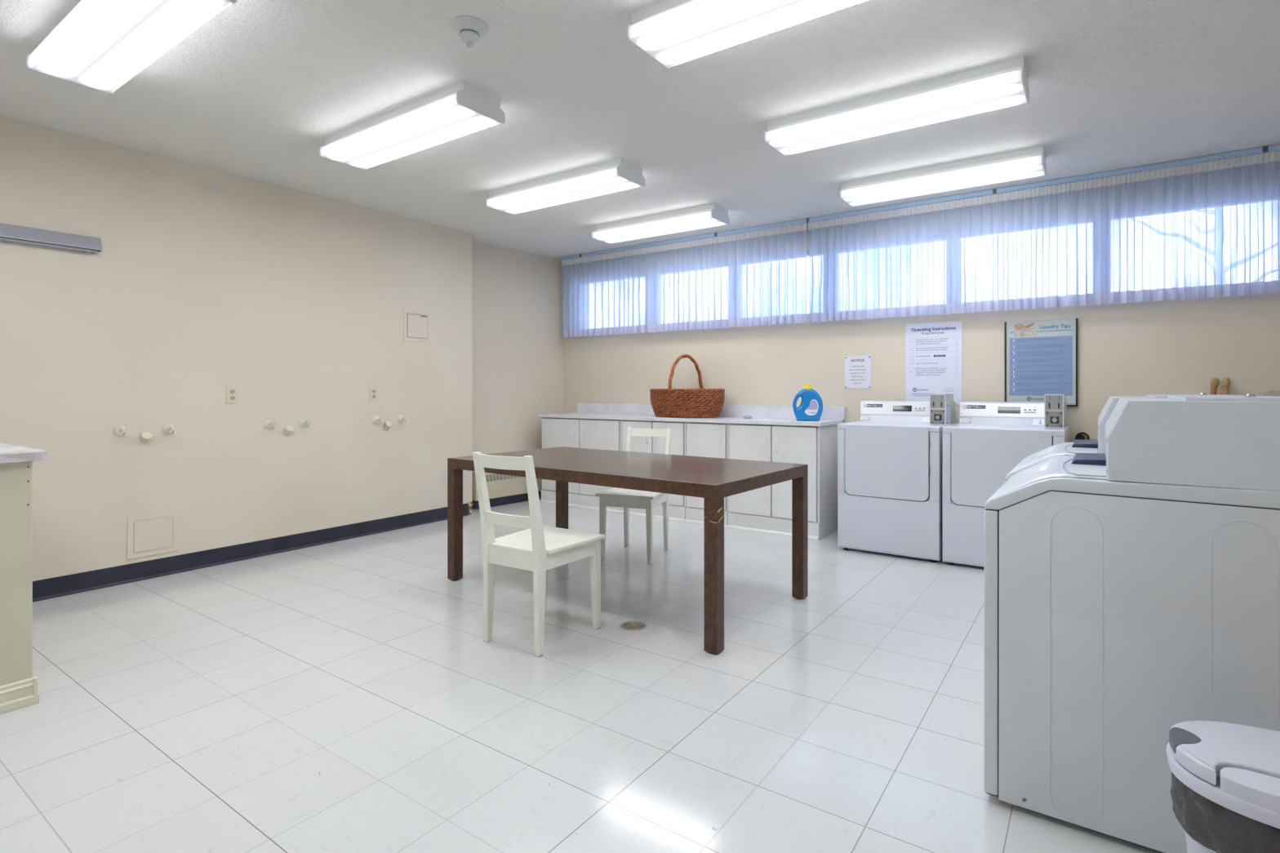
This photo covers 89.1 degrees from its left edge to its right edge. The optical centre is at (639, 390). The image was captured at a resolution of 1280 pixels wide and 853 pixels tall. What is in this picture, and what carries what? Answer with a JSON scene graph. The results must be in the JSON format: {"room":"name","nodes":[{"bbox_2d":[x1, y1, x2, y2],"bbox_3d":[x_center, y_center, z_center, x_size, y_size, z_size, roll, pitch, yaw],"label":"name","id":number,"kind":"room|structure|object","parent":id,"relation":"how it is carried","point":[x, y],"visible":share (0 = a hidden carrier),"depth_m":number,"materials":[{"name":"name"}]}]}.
{"room":"laundry","nodes":[
{"label":"laundry","id":0,"kind":"room"},
{"bbox_2d":[0,115,471,581],"bbox_3d":[-3.783,-0.155,3.539,0.540,2.670,6.840,0,0,35],"label":"wall","id":1,"kind":"structure","parent":0,"point":[203,281],"depth_m":4.35,"materials":[{"name":"paint"}]},
{"bbox_2d":[0,222,102,253],"bbox_3d":[-3.688,-0.852,3.151,0.062,0.096,1.715,0,0,35],"label":"wall light","id":2,"kind":"object","parent":1,"relation":"attached to","point":[8,233],"visible":1,"depth_m":3.65,"materials":[{"name":"silver metal"}]},
{"bbox_2d":[0,237,98,253],"bbox_3d":[-3.689,-0.816,3.155,0.043,0.016,1.680,0,0,35],"label":"diffuser","id":3,"kind":"object","parent":2,"relation":"attached to","point":[31,241],"depth_m":3.67,"materials":[{"name":"silver metal"}]},
{"bbox_2d":[113,425,128,436],"bbox_3d":[-3.129,0.248,3.933,0.077,0.068,0.068,0,0,35],"label":"valve","id":4,"kind":"object","parent":1,"relation":"attached to","point":[119,430],"visible":1,"depth_m":3.93,"materials":[{"name":"beige paint"}]},
{"bbox_2d":[141,431,152,444],"bbox_3d":[-3.083,0.304,4.055,0.085,0.084,0.056,0,0,35],"label":"standpipe","id":5,"kind":"object","parent":1,"relation":"attached to","point":[146,437],"visible":1,"depth_m":4.04,"materials":[{"name":"beige paint"}]},
{"bbox_2d":[127,510,178,559],"bbox_3d":[-3.059,0.908,4.091,0.009,0.260,0.272,0,0,35],"label":"access panel","id":6,"kind":"object","parent":1,"relation":"attached to","point":[153,534],"visible":1,"depth_m":4.08,"materials":[{"name":"paint"}]},
{"bbox_2d":[162,423,176,434],"bbox_3d":[-2.983,0.250,4.140,0.077,0.068,0.068,0,0,35],"label":"valve","id":7,"kind":"object","parent":1,"relation":"attached to","point":[169,428],"visible":1,"depth_m":4.14,"materials":[{"name":"beige paint"}]},
{"bbox_2d":[226,386,238,403],"bbox_3d":[-2.798,0.033,4.463,0.010,0.114,0.076,0,0,35],"label":"power outlet","id":8,"kind":"object","parent":1,"relation":"attached to","point":[232,393],"visible":1,"depth_m":4.46,"materials":[{"name":"beige plastic"}]},
{"bbox_2d":[32,503,468,602],"bbox_3d":[-3.543,1.124,3.397,0.016,0.112,6.685,0,0,35],"label":"baseboard","id":9,"kind":"structure","parent":1,"relation":"attached to","point":[55,587],"depth_m":4.38,"materials":[{"name":"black rubber"}]},
{"bbox_2d":[264,419,276,429],"bbox_3d":[-2.630,0.246,4.644,0.077,0.068,0.068,0,0,35],"label":"valve","id":10,"kind":"object","parent":1,"relation":"attached to","point":[268,424],"visible":1,"depth_m":4.64,"materials":[{"name":"beige paint"}]},
{"bbox_2d":[284,426,293,436],"bbox_3d":[-2.580,0.304,4.771,0.085,0.084,0.056,0,0,35],"label":"standpipe","id":11,"kind":"object","parent":1,"relation":"attached to","point":[289,429],"visible":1,"depth_m":4.75,"materials":[{"name":"beige paint"}]},
{"bbox_2d":[299,418,311,427],"bbox_3d":[-2.485,0.246,4.849,0.077,0.068,0.068,0,0,35],"label":"valve","id":12,"kind":"object","parent":1,"relation":"attached to","point":[304,423],"visible":1,"depth_m":4.84,"materials":[{"name":"beige paint"}]},
{"bbox_2d":[368,386,377,400],"bbox_3d":[-2.184,0.033,5.336,0.010,0.114,0.076,0,0,35],"label":"power outlet","id":13,"kind":"object","parent":1,"relation":"attached to","point":[373,391],"visible":1,"depth_m":5.33,"materials":[{"name":"beige plastic"}]},
{"bbox_2d":[372,415,383,423],"bbox_3d":[-2.142,0.246,5.338,0.077,0.068,0.068,0,0,35],"label":"valve","id":14,"kind":"object","parent":1,"relation":"attached to","point":[376,420],"visible":1,"depth_m":5.34,"materials":[{"name":"beige paint"}]},
{"bbox_2d":[384,421,391,431],"bbox_3d":[-2.113,0.304,5.436,0.085,0.084,0.056,0,0,35],"label":"standpipe","id":15,"kind":"object","parent":1,"relation":"attached to","point":[388,424],"visible":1,"depth_m":5.42,"materials":[{"name":"beige paint"}]},
{"bbox_2d":[397,414,408,422],"bbox_3d":[-2.006,0.244,5.531,0.077,0.068,0.068,0,0,35],"label":"valve","id":16,"kind":"object","parent":1,"relation":"attached to","point":[402,418],"visible":1,"depth_m":5.53,"materials":[{"name":"beige paint"}]},
{"bbox_2d":[403,309,431,342],"bbox_3d":[-1.942,-0.557,5.679,0.011,0.271,0.275,0,0,35],"label":"access panel","id":17,"kind":"object","parent":1,"relation":"attached to","point":[416,324],"visible":1,"depth_m":5.67,"materials":[{"name":"paint"}]},
{"bbox_2d":[467,502,471,515],"bbox_3d":[-1.610,1.120,6.158,0.004,0.120,0.051,0,0,35],"label":"trim","id":18,"kind":"structure","parent":1,"relation":"attached to","point":[469,504],"depth_m":6.15,"materials":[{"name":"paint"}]},
{"bbox_2d":[471,240,563,471],"bbox_3d":[-1.455,-0.155,6.951,0.425,2.670,1.420,0,0,35],"label":"wall","id":19,"kind":"structure","parent":0,"point":[517,334],"depth_m":6.87,"materials":[{"name":"paint"}]},
{"bbox_2d":[0,498,1164,852],"bbox_3d":[-0.708,1.240,2.367,6.920,0.120,8.660,0,0,35],"label":"floor","id":20,"kind":"structure","parent":0,"point":[349,695],"depth_m":2.36,"materials":[{"name":"tile"}]},
{"bbox_2d":[0,442,47,714],"bbox_3d":[-3.270,0.706,2.357,1.595,0.949,1.360,0,0,35],"label":"cabinet","id":21,"kind":"object","parent":20,"relation":"on","point":[18,686],"depth_m":2.41,"materials":[{"name":"beige paint"}]},
{"bbox_2d":[0,442,47,463],"bbox_3d":[-3.270,0.248,2.357,1.595,0.034,1.360,0,0,35],"label":"countertop","id":22,"kind":"structure","parent":21,"relation":"on","point":[9,453],"depth_m":2.42,"materials":[{"name":"laminate"}]},
{"bbox_2d":[471,471,542,509],"bbox_3d":[-1.305,0.995,6.837,0.084,0.370,1.281,0,0,41],"label":"heater","id":23,"kind":"object","parent":20,"relation":"on","point":[503,489],"visible":0.28,"depth_m":6.67,"materials":[{"name":"beige metal"}]},
{"bbox_2d":[485,473,523,481],"bbox_3d":[-1.235,0.884,6.855,0.002,0.068,1.121,0,0,41],"label":"grille","id":24,"kind":"object","parent":23,"relation":"attached to","point":[489,477],"depth_m":6.64,"materials":[{"name":"beige metal"}]},
{"bbox_2d":[472,452,606,657],"bbox_3d":[-0.493,0.734,3.118,0.429,0.893,0.541,0,0,33],"label":"dining chair","id":25,"kind":"object","parent":20,"relation":"on","point":[538,548],"visible":1,"depth_m":3.00,"materials":[{"name":"paint"}]},
{"bbox_2d":[539,417,622,513],"bbox_3d":[-0.468,0.734,6.761,1.048,0.893,0.585,0,0,35],"label":"base cabinet","id":26,"kind":"object","parent":20,"relation":"on","point":[589,433],"visible":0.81,"depth_m":6.53,"materials":[{"name":"white paint"}]},
{"bbox_2d":[537,402,844,426],"bbox_3d":[0.341,0.213,6.202,3.055,0.144,0.573,0,0,35],"label":"countertop","id":27,"kind":"structure","parent":26,"relation":"on","point":[730,414],"depth_m":6.04,"materials":[{"name":"laminate"}]},
{"bbox_2d":[649,354,724,417],"bbox_3d":[0.440,-0.042,6.157,0.785,0.594,0.480,0,0,35],"label":"wicker basket","id":28,"kind":"object","parent":27,"relation":"on","point":[700,402],"visible":1,"depth_m":5.95,"materials":[{"name":"brown wicker"}]},
{"bbox_2d":[577,402,844,419],"bbox_3d":[0.526,0.198,6.405,2.985,0.114,0.022,0,0,35],"label":"backsplash","id":29,"kind":"structure","parent":27,"relation":"on","point":[728,411],"depth_m":6.12,"materials":[{"name":"laminate"}]},
{"bbox_2d":[742,414,751,418],"bbox_3d":[0.960,0.237,5.802,0.086,0.034,0.069,0,0,35],"label":"wrapper","id":30,"kind":"object","parent":27,"relation":"on","point":[746,416],"visible":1,"depth_m":5.78,"materials":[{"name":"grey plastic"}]},
{"bbox_2d":[792,383,822,421],"bbox_3d":[1.393,0.102,5.400,0.244,0.305,0.090,0,0,11],"label":"detergent bottle","id":31,"kind":"object","parent":27,"relation":"on","point":[811,406],"visible":1,"depth_m":5.36,"materials":[{"name":"blue plastic"}]},
{"bbox_2d":[805,400,817,409],"bbox_3d":[1.413,0.122,5.351,0.094,0.078,0.001,0,0,11],"label":"print","id":32,"kind":"object","parent":31,"relation":"attached to","point":[814,405],"depth_m":5.35},
{"bbox_2d":[447,446,808,653],"bbox_3d":[-0.121,0.801,3.871,1.926,0.757,1.021,0,0,37],"label":"dining table","id":33,"kind":"object","parent":20,"relation":"on","point":[709,478],"visible":0.89,"depth_m":3.60,"materials":[{"name":"laminate"}]},
{"bbox_2d":[595,427,671,564],"bbox_3d":[-0.014,0.734,4.697,0.429,0.893,0.541,0,0,21],"label":"dining chair","id":34,"kind":"object","parent":20,"relation":"on","point":[626,499],"visible":0.73,"depth_m":4.52,"materials":[{"name":"paint"}]},
{"bbox_2d":[619,620,647,631],"bbox_3d":[-0.031,1.179,3.255,0.140,0.003,0.140,0,0,35],"label":"floor drain","id":35,"kind":"object","parent":20,"relation":"on","point":[631,625],"visible":1,"depth_m":3.25,"materials":[{"name":"brown"}]},
{"bbox_2d":[619,419,686,521],"bbox_3d":[0.259,0.734,6.250,0.719,0.893,0.585,0,0,35],"label":"base cabinet","id":36,"kind":"object","parent":20,"relation":"on","point":[677,503],"visible":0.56,"depth_m":5.98,"materials":[{"name":"white paint"}]},
{"bbox_2d":[684,422,728,527],"bbox_3d":[0.726,0.734,5.922,0.416,0.893,0.585,0,0,35],"label":"base cabinet","id":37,"kind":"object","parent":20,"relation":"on","point":[703,439],"visible":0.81,"depth_m":5.72,"materials":[{"name":"white paint"}]},
{"bbox_2d":[726,423,838,540],"bbox_3d":[1.229,0.734,5.568,0.805,0.893,0.585,0,0,35],"label":"base cabinet","id":38,"kind":"object","parent":20,"relation":"on","point":[766,509],"visible":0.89,"depth_m":5.33,"materials":[{"name":"white paint"}]},
{"bbox_2d":[837,393,957,562],"bbox_3d":[1.938,0.604,4.878,0.694,1.152,0.709,0,0,35],"label":"dryer","id":39,"kind":"object","parent":20,"relation":"on","point":[890,460],"visible":0.96,"depth_m":4.61,"materials":[{"name":"white metal"}]},
{"bbox_2d":[942,394,1068,567],"bbox_3d":[2.520,0.604,4.469,0.694,1.152,0.709,0,0,35],"label":"dryer","id":40,"kind":"object","parent":20,"relation":"on","point":[989,439],"visible":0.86,"depth_m":4.30,"materials":[{"name":"white metal"}]},
{"bbox_2d":[1004,392,1245,482],"bbox_3d":[1.864,0.595,2.538,0.700,1.170,0.707,0,0,35],"label":"washer","id":41,"kind":"object","parent":20,"relation":"on","point":[1078,446],"visible":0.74,"depth_m":2.46,"materials":[{"name":"metal"}]},
{"bbox_2d":[983,394,1279,852],"bbox_3d":[1.470,0.595,1.944,0.700,1.170,0.707,0,0,35],"label":"washer","id":42,"kind":"object","parent":20,"relation":"on","point":[1131,590],"visible":0.95,"depth_m":1.67,"materials":[{"name":"metal"}]},
{"bbox_2d":[1209,377,1219,394],"bbox_3d":[3.494,0.551,4.080,0.415,1.259,0.134,0,0,-35],"label":"valve","id":43,"kind":"object","parent":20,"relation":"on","point":[1215,382],"visible":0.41,"depth_m":4.13,"materials":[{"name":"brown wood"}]},
{"bbox_2d":[1165,720,1279,852],"bbox_3d":[1.212,0.930,1.165,0.426,0.501,0.307,0,0,35],"label":"trash bin","id":44,"kind":"object","parent":20,"relation":"on","point":[1224,790],"visible":1,"depth_m":1.19,"materials":[{"name":"grey plastic"}]},
{"bbox_2d":[1221,377,1231,395],"bbox_3d":[3.576,0.550,4.022,0.124,1.259,0.374,0,0,40],"label":"valve","id":45,"kind":"object","parent":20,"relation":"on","point":[1225,383],"visible":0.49,"depth_m":4.10,"materials":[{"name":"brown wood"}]},
{"bbox_2d":[0,0,1279,258],"bbox_3d":[-0.708,-1.550,2.367,6.920,0.120,8.660,0,0,35],"label":"ceiling","id":46,"kind":"structure","parent":0,"point":[255,91],"depth_m":3.29,"materials":[{"name":"white paint"}]},
{"bbox_2d":[26,0,237,93],"bbox_3d":[-2.022,-1.431,2.540,1.242,0.119,0.306,0,0,35],"label":"ceiling light","id":47,"kind":"object","parent":46,"relation":"attached to","point":[100,45],"visible":1,"depth_m":2.53,"materials":[{"name":"white plastic"}]},
{"bbox_2d":[319,80,505,170],"bbox_3d":[-1.289,-1.431,3.583,1.242,0.119,0.306,0,0,35],"label":"ceiling light","id":48,"kind":"object","parent":46,"relation":"attached to","point":[462,108],"visible":1,"depth_m":3.44,"materials":[{"name":"white plastic"}]},
{"bbox_2d":[450,15,488,47],"bbox_3d":[-0.698,-1.448,2.660,0.150,0.084,0.150,0,0,35],"label":"smoke detector","id":49,"kind":"object","parent":46,"relation":"attached to","point":[469,28],"visible":1,"depth_m":2.63,"materials":[{"name":"grey plastic"}]},
{"bbox_2d":[485,157,644,215],"bbox_3d":[-0.559,-1.431,4.622,1.242,0.119,0.306,0,0,35],"label":"ceiling light","id":50,"kind":"object","parent":46,"relation":"attached to","point":[618,175],"visible":1,"depth_m":4.49,"materials":[{"name":"white plastic"}]},
{"bbox_2d":[591,203,729,244],"bbox_3d":[0.154,-1.431,5.636,1.242,0.119,0.306,0,0,35],"label":"ceiling light","id":51,"kind":"object","parent":46,"relation":"attached to","point":[713,215],"visible":1,"depth_m":5.52,"materials":[{"name":"white plastic"}]},
{"bbox_2d":[626,0,867,69],"bbox_3d":[0.541,-1.431,2.309,1.242,0.119,0.306,0,0,35],"label":"ceiling light","id":52,"kind":"object","parent":46,"relation":"attached to","point":[672,33],"visible":1,"depth_m":2.46,"materials":[{"name":"white plastic"}]},
{"bbox_2d":[763,55,1029,156],"bbox_3d":[1.274,-1.431,3.352,1.242,0.119,0.306,0,0,35],"label":"ceiling light","id":53,"kind":"object","parent":46,"relation":"attached to","point":[1004,84],"visible":1,"depth_m":3.24,"materials":[{"name":"white plastic"}]},
{"bbox_2d":[560,144,1279,260],"bbox_3d":[1.659,-1.470,5.499,6.230,0.036,0.028,0,0,35],"label":"rail","id":54,"kind":"object","parent":46,"relation":"attached to","point":[1277,147],"visible":1,"depth_m":4.90,"materials":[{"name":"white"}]},
{"bbox_2d":[561,222,806,337],"bbox_3d":[0.291,-1.018,6.463,2.846,0.867,0.078,0,0,35],"label":"sheer curtain","id":55,"kind":"object","parent":54,"relation":"hanging from","point":[746,282],"visible":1,"depth_m":6.31,"materials":[{"name":"white fabric"}]},
{"bbox_2d":[808,150,1279,322],"bbox_3d":[2.833,-1.018,4.681,3.353,0.867,0.094,0,0,35],"label":"sheer curtain","id":56,"kind":"object","parent":54,"relation":"hanging from","point":[1216,233],"visible":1,"depth_m":4.56,"materials":[{"name":"white fabric"}]},
{"bbox_2d":[839,145,1046,207],"bbox_3d":[2.016,-1.431,4.407,1.242,0.119,0.306,0,0,35],"label":"ceiling light","id":57,"kind":"object","parent":46,"relation":"attached to","point":[1029,162],"visible":1,"depth_m":4.29,"materials":[{"name":"white plastic"}]},
{"bbox_2d":[563,151,1279,442],"bbox_3d":[1.653,-0.155,5.769,6.870,2.670,0.220,0,0,35],"label":"wall","id":58,"kind":"structure","parent":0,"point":[1174,346],"depth_m":5.02,"materials":[{"name":"paint"}]},
{"bbox_2d":[806,251,808,316],"bbox_3d":[1.299,-0.940,5.975,0.927,0.580,0.090,0,0,35],"label":"window","id":59,"kind":"structure","parent":58,"relation":"attached to","point":[807,253],"depth_m":5.78,"materials":[{"name":"white"}]},
{"bbox_2d":[844,355,871,388],"bbox_3d":[1.839,-0.152,5.499,0.220,0.278,0.006,0,0,35],"label":"notice sign","id":60,"kind":"object","parent":58,"relation":"attached to","point":[857,368],"visible":1,"depth_m":5.50,"materials":[{"name":"white paper"}]},
{"bbox_2d":[905,320,962,405],"bbox_3d":[2.325,-0.206,5.157,0.416,0.655,0.007,0,0,35],"label":"sign","id":61,"kind":"object","parent":58,"relation":"attached to","point":[933,350],"visible":1,"depth_m":5.15,"materials":[{"name":"white paper"}]},
{"bbox_2d":[1004,318,1077,406],"bbox_3d":[2.913,-0.197,4.735,0.452,0.625,0.022,0,0,35],"label":"poster","id":62,"kind":"object","parent":58,"relation":"attached to","point":[1041,357],"visible":1,"depth_m":4.73,"materials":[{"name":"blue paper"}]},
{"bbox_2d":[1013,327,1035,336],"bbox_3d":[2.834,-0.429,4.789,0.143,0.065,0.002,0,0,35],"label":"print","id":63,"kind":"object","parent":62,"relation":"on","point":[1018,331],"depth_m":4.79},
{"bbox_2d":[1075,432,1089,439],"bbox_3d":[3.091,0.340,4.546,0.084,0.084,0.122,0,0,35],"label":"duct","id":64,"kind":"object","parent":58,"relation":"attached to","point":[1084,436],"visible":0.62,"depth_m":4.52,"materials":[{"name":"black plastic"}]},
{"bbox_2d":[1263,390,1279,396],"bbox_3d":[3.997,0.191,3.861,0.400,0.378,0.203,0,0,35],"label":"wall box","id":65,"kind":"object","parent":58,"relation":"attached to","point":[1266,393],"visible":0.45,"depth_m":3.89,"materials":[{"name":"beige metal"}]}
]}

